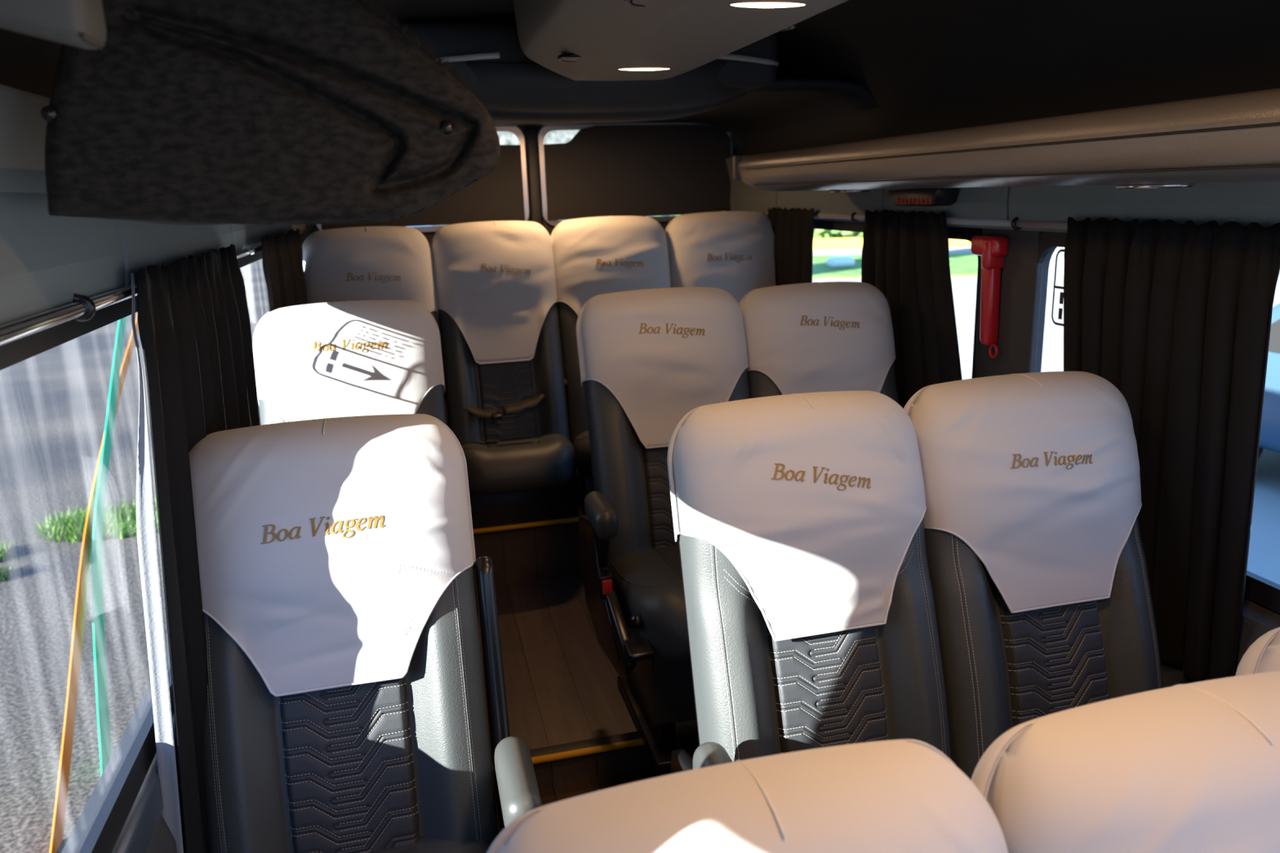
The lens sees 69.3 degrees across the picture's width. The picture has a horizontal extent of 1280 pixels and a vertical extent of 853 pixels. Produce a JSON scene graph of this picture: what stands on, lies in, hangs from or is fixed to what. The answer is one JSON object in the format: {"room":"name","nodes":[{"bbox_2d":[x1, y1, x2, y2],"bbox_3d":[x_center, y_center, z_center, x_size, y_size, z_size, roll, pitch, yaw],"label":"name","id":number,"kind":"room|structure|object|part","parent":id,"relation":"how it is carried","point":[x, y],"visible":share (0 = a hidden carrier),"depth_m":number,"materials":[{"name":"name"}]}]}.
{"room":"vehicle interior","nodes":[
{"label":"vehicle interior","id":0,"kind":"room"},
{"bbox_2d":[61,647,170,852],"bbox_3d":[-0.740,0.493,1.407,0.030,1.600,5.180,-5,15,-13],"label":"wall","id":1,"kind":"structure","parent":0,"point":[77,838],"depth_m":1.23,"materials":[{"name":"grey plastic"}]},
{"bbox_2d":[0,0,106,49],"bbox_3d":[-0.467,-0.336,0.657,0.134,0.122,0.060,-5,15,-13],"label":"trim","id":2,"kind":"structure","parent":1,"relation":"attached to","point":[81,24],"depth_m":0.65,"materials":[{"name":"grey plastic"}]},
{"bbox_2d":[0,84,125,325],"bbox_3d":[-0.586,-0.152,0.682,0.078,0.243,1.232,-5,15,-13],"label":"wall panel","id":3,"kind":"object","parent":1,"relation":"attached to","point":[46,260],"depth_m":0.98,"materials":[{"name":"grey plastic"}]},
{"bbox_2d":[0,248,249,345],"bbox_3d":[-0.705,-0.171,1.205,0.062,0.040,2.190,-5,15,-13],"label":"curtain rod","id":4,"kind":"object","parent":1,"relation":"attached to","point":[82,308],"visible":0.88,"depth_m":1.03,"materials":[{"name":"silver metal"}]},
{"bbox_2d":[130,244,260,852],"bbox_3d":[-0.759,0.173,1.654,0.078,0.939,0.958,-5,15,-13],"label":"window curtain","id":5,"kind":"object","parent":4,"relation":"hanging from","point":[193,318],"visible":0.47,"depth_m":1.38,"materials":[{"name":"black fabric"}]},
{"bbox_2d":[0,251,262,852],"bbox_3d":[-0.923,-0.036,2.036,0.028,0.645,2.760,-5,15,-13],"label":"window","id":6,"kind":"structure","parent":1,"relation":"in","point":[103,836],"depth_m":1.18,"materials":[{"name":"black rubber"}]},
{"bbox_2d":[111,712,178,852],"bbox_3d":[-0.896,0.315,2.103,0.035,0.070,2.850,-5,15,-13],"label":"trim","id":7,"kind":"structure","parent":1,"relation":"attached to","point":[136,833],"depth_m":1.23,"materials":[{"name":"grey plastic"}]},
{"bbox_2d":[146,770,186,852],"bbox_3d":[-0.698,0.836,1.502,0.050,0.687,5.180,-5,15,-13],"label":"trim","id":8,"kind":"structure","parent":1,"relation":"attached to","point":[162,841],"depth_m":1.29,"materials":[{"name":"grey plastic"}]},
{"bbox_2d":[115,219,231,286],"bbox_3d":[-0.839,-0.395,1.667,0.078,0.243,0.842,-5,15,-13],"label":"trim","id":9,"kind":"structure","parent":1,"relation":"attached to","point":[144,244],"depth_m":1.50,"materials":[{"name":"grey plastic"}]},
{"bbox_2d":[229,223,281,251],"bbox_3d":[-1.052,-0.599,2.496,0.078,0.243,0.902,-5,15,-13],"label":"trim","id":10,"kind":"structure","parent":1,"relation":"attached to","point":[243,236],"depth_m":2.34,"materials":[{"name":"grey plastic"}]},
{"bbox_2d":[248,235,271,254],"bbox_3d":[-1.092,-0.552,2.747,0.062,0.040,1.040,-5,15,-13],"label":"curtain rod","id":11,"kind":"object","parent":1,"relation":"attached to","point":[258,248],"visible":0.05,"depth_m":2.30,"materials":[{"name":"silver metal"}]},
{"bbox_2d":[261,227,307,311],"bbox_3d":[-1.023,-0.116,2.781,0.042,0.919,0.930,-5,15,-12],"label":"window curtain","id":12,"kind":"object","parent":11,"relation":"hanging from","point":[282,253],"visible":0.22,"depth_m":2.57,"materials":[{"name":"black fabric"}]},
{"bbox_2d":[281,224,305,234],"bbox_3d":[-1.256,-0.795,3.292,0.078,0.243,0.772,-5,15,-13],"label":"trim","id":13,"kind":"structure","parent":1,"relation":"attached to","point":[285,228],"depth_m":3.24,"materials":[{"name":"grey plastic"}]},
{"bbox_2d":[299,125,735,426],"bbox_3d":[-0.452,-0.400,4.010,1.910,2.020,0.040,-5,15,-13],"label":"wall","id":14,"kind":"structure","parent":0,"point":[309,228],"depth_m":3.79,"materials":[{"name":"grey"}]},
{"bbox_2d":[316,126,528,231],"bbox_3d":[-0.881,-0.995,3.734,0.846,0.410,0.040,-5,15,-13],"label":"window","id":15,"kind":"structure","parent":14,"relation":"in","point":[517,131],"depth_m":3.77,"materials":[{"name":"silver metal"}]},
{"bbox_2d":[321,144,524,230],"bbox_3d":[-0.874,-0.995,3.704,0.805,0.374,0.015,-5,15,-13],"label":"door blind","id":16,"kind":"object","parent":15,"relation":"attached to","point":[498,195],"visible":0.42,"depth_m":3.77,"materials":[{"name":"grey"}]},
{"bbox_2d":[524,127,543,226],"bbox_3d":[-0.422,-0.559,3.938,0.055,1.362,0.045,-5,15,-13],"label":"seal","id":17,"kind":"object","parent":14,"relation":"in","point":[531,137],"depth_m":3.80,"materials":[{"name":"black rubber"}]},
{"bbox_2d":[537,122,733,226],"bbox_3d":[-0.008,-1.079,3.937,0.842,0.410,0.040,-5,15,-13],"label":"window","id":18,"kind":"structure","parent":14,"relation":"in","point":[544,131],"depth_m":3.84,"materials":[{"name":"silver metal"}]},
{"bbox_2d":[543,124,731,220],"bbox_3d":[0.000,-1.079,3.908,0.805,0.374,0.015,-5,15,-13],"label":"door blind","id":19,"kind":"object","parent":18,"relation":"attached to","point":[614,170],"visible":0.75,"depth_m":3.90,"materials":[{"name":"grey fabric"}]},
{"bbox_2d":[472,506,671,807],"bbox_3d":[-0.034,0.750,2.686,1.910,0.520,3.230,-5,15,-13],"label":"floor","id":20,"kind":"structure","parent":0,"point":[562,687],"depth_m":2.73,"materials":[{"name":"brown wood"}]},
{"bbox_2d":[253,299,445,425],"bbox_3d":[-0.664,0.283,2.213,0.464,1.103,0.746,-5,15,-13],"label":"passenger seat","id":21,"kind":"object","parent":20,"relation":"on","point":[375,357],"visible":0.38,"depth_m":2.28,"materials":[{"name":"grey leather"}]},
{"bbox_3d":[-0.718,0.072,2.358,0.450,0.747,0.319,-5,15,-13],"label":"backrest","id":22,"kind":"part","parent":21,"relation":"part of","materials":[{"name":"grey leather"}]},
{"bbox_2d":[188,413,542,852],"bbox_3d":[-0.410,0.589,1.384,0.525,1.103,0.759,-5,15,-13],"label":"passenger seat","id":23,"kind":"object","parent":20,"relation":"on","point":[346,708],"visible":0.97,"depth_m":1.47,"materials":[{"name":"grey leather"}]},
{"bbox_3d":[-0.469,0.540,1.497,0.200,0.350,0.121,-5,15,-13],"label":"quilted panel","id":24,"kind":"part","parent":23,"relation":"part of","materials":[{"name":"grey leather"}]},
{"bbox_3d":[-0.491,0.381,1.523,0.450,0.747,0.320,-5,15,-13],"label":"backrest","id":25,"kind":"part","parent":23,"relation":"part of","materials":[{"name":"grey leather"}]},
{"bbox_3d":[-0.418,0.709,1.344,0.200,0.043,0.350,-5,15,-13],"label":"cushion panel","id":26,"kind":"part","parent":23,"relation":"part of","materials":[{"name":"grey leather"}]},
{"bbox_2d":[416,835,491,852],"bbox_3d":[-0.406,0.787,1.326,0.442,0.208,0.545,-5,15,-13],"label":"seat cushion","id":27,"kind":"object","parent":23,"relation":"on","point":[424,844],"depth_m":1.49,"materials":[{"name":"grey leather"}]},
{"bbox_3d":[-0.184,0.541,1.393,0.056,0.075,0.190,-5,15,-13],"label":"armrest","id":28,"kind":"part","parent":23,"relation":"part of","materials":[{"name":"grey plastic"}]},
{"bbox_2d":[302,226,446,425],"bbox_3d":[-0.894,-0.146,3.157,0.446,1.042,0.536,-5,15,-13],"label":"passenger seat","id":29,"kind":"object","parent":20,"relation":"on","point":[368,263],"visible":0.31,"depth_m":3.14,"materials":[{"name":"grey leather"}]},
{"bbox_3d":[-0.920,-0.258,3.222,0.432,0.839,0.317,-5,15,-13],"label":"backrest","id":30,"kind":"part","parent":29,"relation":"part of","materials":[{"name":"grey leather"}]},
{"bbox_2d":[430,220,579,528],"bbox_3d":[-0.477,-0.196,3.294,0.480,1.042,0.536,-5,15,-13],"label":"passenger seat","id":31,"kind":"object","parent":20,"relation":"on","point":[505,397],"visible":0.97,"depth_m":3.28,"materials":[{"name":"grey leather"}]},
{"bbox_3d":[-0.503,-0.308,3.359,0.432,0.839,0.317,-5,15,-13],"label":"backrest","id":32,"kind":"part","parent":31,"relation":"part of","materials":[{"name":"grey leather"}]},
{"bbox_3d":[-0.483,-0.147,3.340,0.200,0.441,0.134,-5,15,-13],"label":"quilted panel","id":33,"kind":"part","parent":31,"relation":"part of","materials":[{"name":"grey leather"}]},
{"bbox_3d":[-0.454,0.054,3.299,0.200,0.020,0.132,-5,15,-13],"label":"cushion panel","id":34,"kind":"part","parent":31,"relation":"part of","materials":[{"name":"grey leather"}]},
{"bbox_2d":[461,434,576,494],"bbox_3d":[-0.442,0.133,3.277,0.424,0.180,0.336,-5,15,-13],"label":"seat cushion","id":35,"kind":"object","parent":31,"relation":"on","point":[497,464],"depth_m":3.15,"materials":[{"name":"grey leather"}]},
{"bbox_2d":[472,513,584,535],"bbox_3d":[-0.219,0.328,3.308,1.910,0.022,0.054,-5,15,-13],"label":"step nosing","id":36,"kind":"structure","parent":20,"relation":"on","point":[571,520],"depth_m":3.24,"materials":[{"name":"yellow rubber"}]},
{"bbox_2d":[491,731,644,773],"bbox_3d":[0.046,0.788,2.359,1.910,0.022,0.054,-5,15,-13],"label":"step nosing","id":37,"kind":"structure","parent":20,"relation":"attached to","point":[544,755],"depth_m":2.31,"materials":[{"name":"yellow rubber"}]},
{"bbox_2d":[550,215,671,515],"bbox_3d":[-0.057,-0.236,3.392,0.446,1.042,0.536,-5,15,-13],"label":"passenger seat","id":38,"kind":"object","parent":20,"relation":"on","point":[593,256],"visible":0.45,"depth_m":3.37,"materials":[{"name":"grey leather"}]},
{"bbox_3d":[-0.083,-0.348,3.457,0.432,0.839,0.317,-5,15,-13],"label":"backrest","id":39,"kind":"part","parent":38,"relation":"part of","materials":[{"name":"grey leather"}]},
{"bbox_2d":[573,431,593,479],"bbox_3d":[-0.022,0.093,3.375,0.424,0.180,0.336,-5,15,-13],"label":"seat cushion","id":40,"kind":"object","parent":38,"relation":"on","point":[581,445],"depth_m":3.27,"materials":[{"name":"grey leather"}]},
{"bbox_2d":[575,287,750,773],"bbox_3d":[0.117,0.226,2.345,0.524,1.093,0.756,-5,15,-13],"label":"passenger seat","id":41,"kind":"object","parent":20,"relation":"on","point":[648,358],"visible":0.66,"depth_m":2.40,"materials":[{"name":"grey leather"}]},
{"bbox_3d":[-0.095,0.215,2.252,0.056,0.075,0.190,-5,15,-13],"label":"armrest","id":42,"kind":"part","parent":41,"relation":"part of","materials":[{"name":"grey plastic"}]},
{"bbox_3d":[-0.006,0.440,2.097,0.034,0.032,0.037,-5,15,-13],"label":"lever knob","id":43,"kind":"part","parent":41,"relation":"part of","materials":[{"name":"black plastic"}]},
{"bbox_3d":[-0.009,0.488,2.076,0.057,0.017,0.130,-5,15,-13],"label":"recline lever","id":44,"kind":"part","parent":41,"relation":"part of","materials":[{"name":"black plastic"}]},
{"bbox_2d":[608,547,690,666],"bbox_3d":[0.174,0.414,2.300,0.442,0.208,0.545,-5,15,-13],"label":"seat cushion","id":45,"kind":"object","parent":41,"relation":"on","point":[647,582],"depth_m":2.11,"materials":[{"name":"grey leather"}]},
{"bbox_3d":[0.111,0.172,2.471,0.200,0.341,0.118,-5,15,-13],"label":"quilted panel","id":46,"kind":"part","parent":41,"relation":"part of","materials":[{"name":"grey leather"}]},
{"bbox_3d":[0.090,0.013,2.497,0.450,0.737,0.316,-5,15,-13],"label":"backrest","id":47,"kind":"part","parent":41,"relation":"part of","materials":[{"name":"grey leather"}]},
{"bbox_3d":[0.162,0.336,2.318,0.200,0.043,0.350,-5,15,-13],"label":"cushion panel","id":48,"kind":"part","parent":41,"relation":"part of","materials":[{"name":"grey leather"}]},
{"bbox_2d":[664,210,776,303],"bbox_3d":[0.372,-0.277,3.491,0.446,1.042,0.536,-5,15,-13],"label":"passenger seat","id":49,"kind":"object","parent":20,"relation":"on","point":[732,252],"visible":0.29,"depth_m":3.47,"materials":[{"name":"grey leather"}]},
{"bbox_2d":[666,391,951,773],"bbox_3d":[0.330,0.548,1.450,0.510,1.098,0.756,-5,15,-13],"label":"passenger seat","id":50,"kind":"object","parent":20,"relation":"on","point":[798,518],"visible":0.73,"depth_m":1.54,"materials":[{"name":"grey leather"}]},
{"bbox_3d":[0.126,0.539,1.359,0.056,0.075,0.190,-5,15,-13],"label":"armrest","id":51,"kind":"part","parent":50,"relation":"part of","materials":[{"name":"grey plastic"}]},
{"bbox_3d":[0.303,0.335,1.602,0.436,0.742,0.317,-5,15,-13],"label":"backrest","id":52,"kind":"part","parent":50,"relation":"part of","materials":[{"name":"grey leather"}]},
{"bbox_3d":[0.325,0.494,1.576,0.200,0.346,0.119,-5,15,-13],"label":"quilted panel","id":53,"kind":"part","parent":50,"relation":"part of","materials":[{"name":"grey leather"}]},
{"bbox_2d":[738,281,899,404],"bbox_3d":[0.576,0.188,2.451,0.454,1.083,0.740,-5,15,-13],"label":"passenger seat","id":54,"kind":"object","parent":20,"relation":"on","point":[824,336],"visible":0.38,"depth_m":2.52,"materials":[{"name":"white fabric"}]},
{"bbox_3d":[0.522,-0.023,2.597,0.440,0.727,0.313,-5,15,-13],"label":"backrest","id":55,"kind":"part","parent":54,"relation":"part of","materials":[{"name":"grey leather"}]},
{"bbox_2d":[903,371,1162,779],"bbox_3d":[0.784,0.505,1.555,0.450,1.098,0.744,-5,15,-13],"label":"passenger seat","id":56,"kind":"object","parent":20,"relation":"on","point":[1036,557],"visible":0.63,"depth_m":1.63,"materials":[{"name":"grey leather"}]},
{"bbox_3d":[0.730,0.294,1.701,0.436,0.742,0.317,-5,15,-13],"label":"backrest","id":57,"kind":"part","parent":56,"relation":"part of","materials":[{"name":"grey leather"}]},
{"bbox_3d":[0.751,0.453,1.675,0.200,0.346,0.119,-5,15,-13],"label":"quilted panel","id":58,"kind":"part","parent":56,"relation":"part of","materials":[{"name":"grey leather"}]},
{"bbox_2d":[0,0,1279,155],"bbox_3d":[0.141,-0.574,1.375,1.920,0.460,5.190,-5,15,-13],"label":"ceiling","id":59,"kind":"structure","parent":0,"point":[926,65],"depth_m":2.03,"materials":[{"name":"grey"}]},
{"bbox_2d":[67,215,240,224],"bbox_3d":[-0.713,-0.542,2.069,0.303,0.114,2.405,-5,15,-13],"label":"luggage rack","id":60,"kind":"object","parent":59,"relation":"attached to","point":[137,220],"visible":0.02,"depth_m":0.94,"materials":[{"name":"grey"}]},
{"bbox_2d":[40,0,500,224],"bbox_3d":[-0.361,-0.345,0.911,0.434,0.287,0.060,-5,15,-13],"label":"end panel","id":61,"kind":"object","parent":60,"relation":"attached to","point":[244,112],"visible":0.97,"depth_m":0.89,"materials":[{"name":"fabric"}]},
{"bbox_2d":[401,22,778,123],"bbox_3d":[-0.142,-0.919,2.447,0.971,0.222,0.497,-5,15,-13],"label":"ceiling panel","id":62,"kind":"object","parent":59,"relation":"attached to","point":[512,87],"visible":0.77,"depth_m":2.28,"materials":[{"name":"grey plastic"}]},
{"bbox_2d":[512,0,848,80],"bbox_3d":[0.334,-0.518,0.567,0.486,0.220,3.548,-5,15,-13],"label":"console","id":63,"kind":"object","parent":59,"relation":"attached to","point":[576,40],"visible":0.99,"depth_m":1.55,"materials":[{"name":"grey plastic"}]},
{"bbox_2d":[619,67,669,71],"bbox_3d":[0.007,-0.743,1.899,0.166,0.021,0.068,-5,15,-13],"label":"ceiling lamp","id":64,"kind":"object","parent":63,"relation":"attached to","point":[637,68],"visible":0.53,"depth_m":1.89,"materials":[{"name":"grey plastic"}]},
{"bbox_2d":[730,2,804,8],"bbox_3d":[0.174,-0.587,1.269,0.166,0.021,0.068,-5,15,-13],"label":"ceiling lamp","id":65,"kind":"object","parent":63,"relation":"attached to","point":[759,5],"visible":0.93,"depth_m":1.27,"materials":[{"name":"grey plastic"}]},
{"bbox_2d":[732,88,1279,191],"bbox_3d":[0.929,-0.383,1.216,0.378,0.114,3.820,-5,15,-13],"label":"luggage rack","id":66,"kind":"object","parent":59,"relation":"attached to","point":[1235,137],"visible":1,"depth_m":1.49,"materials":[{"name":"grey plastic"}]},
{"bbox_2d":[828,189,871,192],"bbox_3d":[0.575,-0.647,2.535,0.108,0.010,0.128,-5,15,-13],"label":"light","id":67,"kind":"object","parent":66,"relation":"attached to","point":[849,190],"visible":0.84,"depth_m":2.48,"materials":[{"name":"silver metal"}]},
{"bbox_2d":[1115,182,1195,188],"bbox_3d":[0.846,-0.397,1.520,0.108,0.010,0.128,-5,15,-13],"label":"light","id":68,"kind":"object","parent":66,"relation":"attached to","point":[1184,184],"visible":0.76,"depth_m":1.47,"materials":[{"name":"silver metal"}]},
{"bbox_2d":[493,79,877,135],"bbox_3d":[-0.320,-1.050,3.156,1.825,0.092,1.350,-5,15,-13],"label":"ceiling","id":69,"kind":"structure","parent":0,"point":[782,102],"depth_m":3.08,"materials":[{"name":"grey plastic"}]},
{"bbox_2d":[1035,246,1279,586],"bbox_3d":[1.103,0.317,1.836,0.030,1.600,5.180,-5,15,-13],"label":"wall","id":70,"kind":"structure","parent":0,"point":[1046,260],"depth_m":2.21,"materials":[{"name":"grey plastic"}]},
{"bbox_2d":[725,155,777,216],"bbox_3d":[0.466,-0.985,3.793,0.078,0.243,0.572,-5,15,-13],"label":"trim","id":71,"kind":"structure","parent":70,"relation":"attached to","point":[744,197],"depth_m":3.81,"materials":[{"name":"grey"}]},
{"bbox_2d":[777,189,884,222],"bbox_3d":[0.637,-0.821,3.129,0.078,0.243,0.822,-5,15,-13],"label":"trim","id":72,"kind":"structure","parent":70,"relation":"attached to","point":[822,201],"depth_m":3.07,"materials":[{"name":"grey plastic"}]},
{"bbox_2d":[765,211,1012,226],"bbox_3d":[0.703,-0.663,2.909,0.062,0.040,1.550,-5,15,-13],"label":"curtain rod","id":73,"kind":"object","parent":70,"relation":"attached to","point":[855,217],"visible":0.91,"depth_m":2.38,"materials":[{"name":"grey metal"}]},
{"bbox_2d":[767,207,814,285],"bbox_3d":[0.559,-0.378,3.484,0.032,0.869,0.431,-5,15,-13],"label":"window curtain","id":74,"kind":"object","parent":73,"relation":"hanging from","point":[793,228],"visible":0.37,"depth_m":3.36,"materials":[{"name":"black fabric"}]},
{"bbox_2d":[861,209,962,408],"bbox_3d":[0.782,-0.162,2.607,0.045,0.869,0.691,-5,15,-13],"label":"window curtain","id":75,"kind":"object","parent":73,"relation":"hanging from","point":[905,256],"visible":0.43,"depth_m":2.58,"materials":[{"name":"black fabric"}]},
{"bbox_2d":[813,219,982,378],"bbox_3d":[0.728,-0.369,3.110,0.028,0.645,1.480,-5,15,-13],"label":"window","id":76,"kind":"structure","parent":70,"relation":"in","point":[954,233],"depth_m":2.48,"materials":[{"name":"glass"}]},
{"bbox_2d":[888,187,959,206],"bbox_3d":[0.753,-0.616,2.476,0.068,0.049,0.258,-5,15,-13],"label":"display unit","id":77,"kind":"object","parent":70,"relation":"attached to","point":[934,197],"visible":0.95,"depth_m":2.40,"materials":[{"name":"black plastic"}]},
{"bbox_2d":[883,186,1013,229],"bbox_3d":[0.810,-0.655,2.455,0.078,0.243,0.592,-5,15,-13],"label":"trim","id":78,"kind":"structure","parent":70,"relation":"attached to","point":[977,202],"depth_m":2.31,"materials":[{"name":"grey plastic"}]},
{"bbox_2d":[970,235,1008,359],"bbox_3d":[0.881,-0.328,2.338,0.065,0.304,0.111,-5,15,-13],"label":"hammer","id":79,"kind":"object","parent":70,"relation":"attached to","point":[992,249],"visible":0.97,"depth_m":2.31,"materials":[{"name":"red plastic"}]},
{"bbox_3d":[0.880,-0.322,2.331,0.030,0.232,0.057,-5,15,-13],"label":"hammer handle","id":80,"kind":"part","parent":79,"relation":"part of","materials":[{"name":"red plastic"}]},
{"bbox_2d":[973,228,1044,377],"bbox_3d":[0.918,-0.204,2.326,0.020,0.580,0.225,-5,15,-13],"label":"window pillar","id":81,"kind":"structure","parent":70,"relation":"attached to","point":[1020,291],"depth_m":2.25,"materials":[{"name":"grey plastic"}]},
{"bbox_2d":[1011,216,1067,230],"bbox_3d":[1.091,-0.290,1.395,0.062,0.040,1.636,-5,15,-13],"label":"curtain rod","id":82,"kind":"object","parent":70,"relation":"attached to","point":[1016,224],"visible":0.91,"depth_m":2.08,"materials":[{"name":"grey metal"}]},
{"bbox_2d":[1063,217,1279,683],"bbox_3d":[0.983,0.027,1.808,0.047,0.844,0.531,-5,15,-12],"label":"window curtain","id":83,"kind":"object","parent":82,"relation":"hanging from","point":[1176,317],"visible":0.7,"depth_m":1.70,"materials":[{"name":"black fabric"}]},
{"bbox_2d":[1008,181,1279,232],"bbox_3d":[1.011,-0.461,1.669,0.078,0.243,1.062,-5,15,-13],"label":"wall panel","id":84,"kind":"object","parent":70,"relation":"attached to","point":[1243,203],"depth_m":1.76,"materials":[{"name":"grey plastic"}]},
{"bbox_2d":[1037,231,1279,613],"bbox_3d":[1.065,-0.045,1.796,0.028,0.645,1.010,-5,15,-13],"label":"window","id":85,"kind":"structure","parent":70,"relation":"in","point":[1261,591],"depth_m":1.68,"materials":[{"name":"black rubber"}]},
{"bbox_2d":[1051,248,1064,326],"bbox_3d":[0.997,-0.292,2.016,0.001,0.173,0.288,-5,15,-13],"label":"window sticker","id":86,"kind":"object","parent":85,"relation":"attached to","point":[1061,295],"visible":0.09,"depth_m":2.14,"materials":[{"name":"grey plastic"}]},
{"bbox_2d":[1160,596,1279,688],"bbox_3d":[1.066,0.643,1.907,0.090,0.736,5.180,-5,15,-13],"label":"trim","id":87,"kind":"structure","parent":70,"relation":"attached to","point":[1257,620],"depth_m":1.66,"materials":[{"name":"grey"}]},
{"bbox_3d":[0.599,1.535,0.293,1.910,0.060,1.950,-5,15,-13],"label":"floor","id":88,"kind":"structure","parent":0,"visible":0},
{"bbox_2d":[486,739,1008,852],"bbox_3d":[0.176,0.881,0.613,0.464,1.078,0.739,-5,15,-13],"label":"passenger seat","id":89,"kind":"object","parent":88,"relation":"on","point":[895,796],"visible":1,"depth_m":0.74,"materials":[{"name":"grey leather"}]},
{"bbox_2d":[970,671,1279,852],"bbox_3d":[0.620,0.842,0.717,0.464,1.073,0.737,-5,15,-13],"label":"passenger seat","id":90,"kind":"object","parent":88,"relation":"on","point":[1194,767],"visible":0.89,"depth_m":0.80,"materials":[{"name":"grey leather"}]},
{"bbox_2d":[1235,626,1279,675],"bbox_3d":[1.071,0.783,1.035,0.464,0.998,0.716,-5,15,-13],"label":"passenger seat","id":91,"kind":"object","parent":88,"relation":"on","point":[1263,655],"visible":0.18,"depth_m":1.17,"materials":[{"name":"grey leather"}]},
{"label":"outside","id":92,"kind":"structure","parent":0,"visible":0},
{"bbox_2d":[0,258,269,852],"bbox_3d":[-31.184,1.331,8.251,63.000,0.100,90.000,-5,15,-13],"label":"ground","id":93,"kind":"structure","parent":92,"point":[54,401],"depth_m":5.70,"materials":[{"name":"grey asphalt"}]},
{"bbox_2d":[0,537,14,560],"bbox_3d":[-4.354,0.821,6.023,0.523,0.130,0.396,-5,15,-13],"label":"grass tuft","id":94,"kind":"object","parent":93,"relation":"on","point":[2,554],"visible":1,"depth_m":6.08,"materials":[{"name":"green plant"}]},
{"bbox_2d":[0,557,17,582],"bbox_3d":[-4.046,0.891,5.708,0.385,0.130,0.296,-5,15,-13],"label":"grass tuft","id":95,"kind":"object","parent":93,"relation":"on","point":[6,572],"visible":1,"depth_m":5.76,"materials":[{"name":"green plant"}]},
{"bbox_2d":[22,494,159,542],"bbox_3d":[-3.700,0.643,6.629,1.243,0.130,0.806,-5,15,-13],"label":"grass tuft","id":96,"kind":"object","parent":93,"relation":"on","point":[118,521],"visible":0.51,"depth_m":6.51,"materials":[{"name":"green plant"}]},
{"bbox_2d":[49,316,138,852],"bbox_3d":[-2.406,0.324,4.235,0.006,1.853,2.653,-5,15,-13],"label":"ribbon","id":97,"kind":"object","parent":93,"relation":"on","point":[56,839],"visible":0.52,"depth_m":3.62,"materials":[{"name":"orange"}]},
{"bbox_2d":[92,316,127,775],"bbox_3d":[-2.384,0.300,4.260,0.006,1.885,1.709,-5,15,-13],"label":"ribbon","id":98,"kind":"object","parent":93,"relation":"on","point":[99,643],"visible":0.81,"depth_m":3.86,"materials":[{"name":"teal fabric"}]},
{"bbox_2d":[431,129,579,226],"bbox_3d":[-2.018,-6.299,18.255,4.500,7.700,0.300,-5,15,-13],"label":"wall","id":99,"kind":"structure","parent":93,"relation":"on","point":[562,136],"depth_m":18.30,"materials":[{"name":"white"}]},
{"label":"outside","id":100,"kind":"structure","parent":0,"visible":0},
{"bbox_2d":[812,228,1279,585],"bbox_3d":[28.224,-8.168,37.067,67.000,0.110,120.000,-5,15,-13],"label":"ground","id":101,"kind":"structure","parent":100,"point":[1264,554],"depth_m":11.44,"materials":[{"name":"white"}]},
{"bbox_2d":[813,228,862,238],"bbox_3d":[9.259,-8.822,35.686,6.657,3.549,6.657,-5,15,-13],"label":"bush","id":102,"kind":"object","parent":101,"relation":"on","point":[818,233],"visible":0.02,"depth_m":34.91,"materials":[{"name":"green plant"}]},
{"bbox_2d":[813,236,971,249],"bbox_3d":[15.102,-6.111,29.971,43.999,0.350,1.000,1,15,13],"label":"kerb","id":103,"kind":"object","parent":101,"relation":"on","point":[828,243],"depth_m":31.34,"materials":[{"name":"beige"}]},
{"bbox_2d":[812,253,977,278],"bbox_3d":[3.061,-4.420,25.627,12.500,0.060,6.700,1,15,13],"label":"lawn","id":104,"kind":"structure","parent":101,"relation":"on","point":[962,264],"depth_m":23.61,"materials":[{"name":"green plant"}]},
{"bbox_2d":[826,256,854,267],"bbox_3d":[5.238,-4.286,24.151,0.700,0.260,0.400,-5,15,-13],"label":"stone","id":105,"kind":"object","parent":104,"relation":"on","point":[833,262],"visible":1,"depth_m":23.99,"materials":[{"name":"white"}]},
{"bbox_2d":[1257,302,1279,459],"bbox_3d":[5.238,-0.126,5.825,1.645,1.397,3.871,-5,15,-13],"label":"parked car","id":106,"kind":"object","parent":101,"relation":"on","point":[1269,438],"visible":0.08,"depth_m":6.27,"materials":[{"name":"blue"}]}
]}

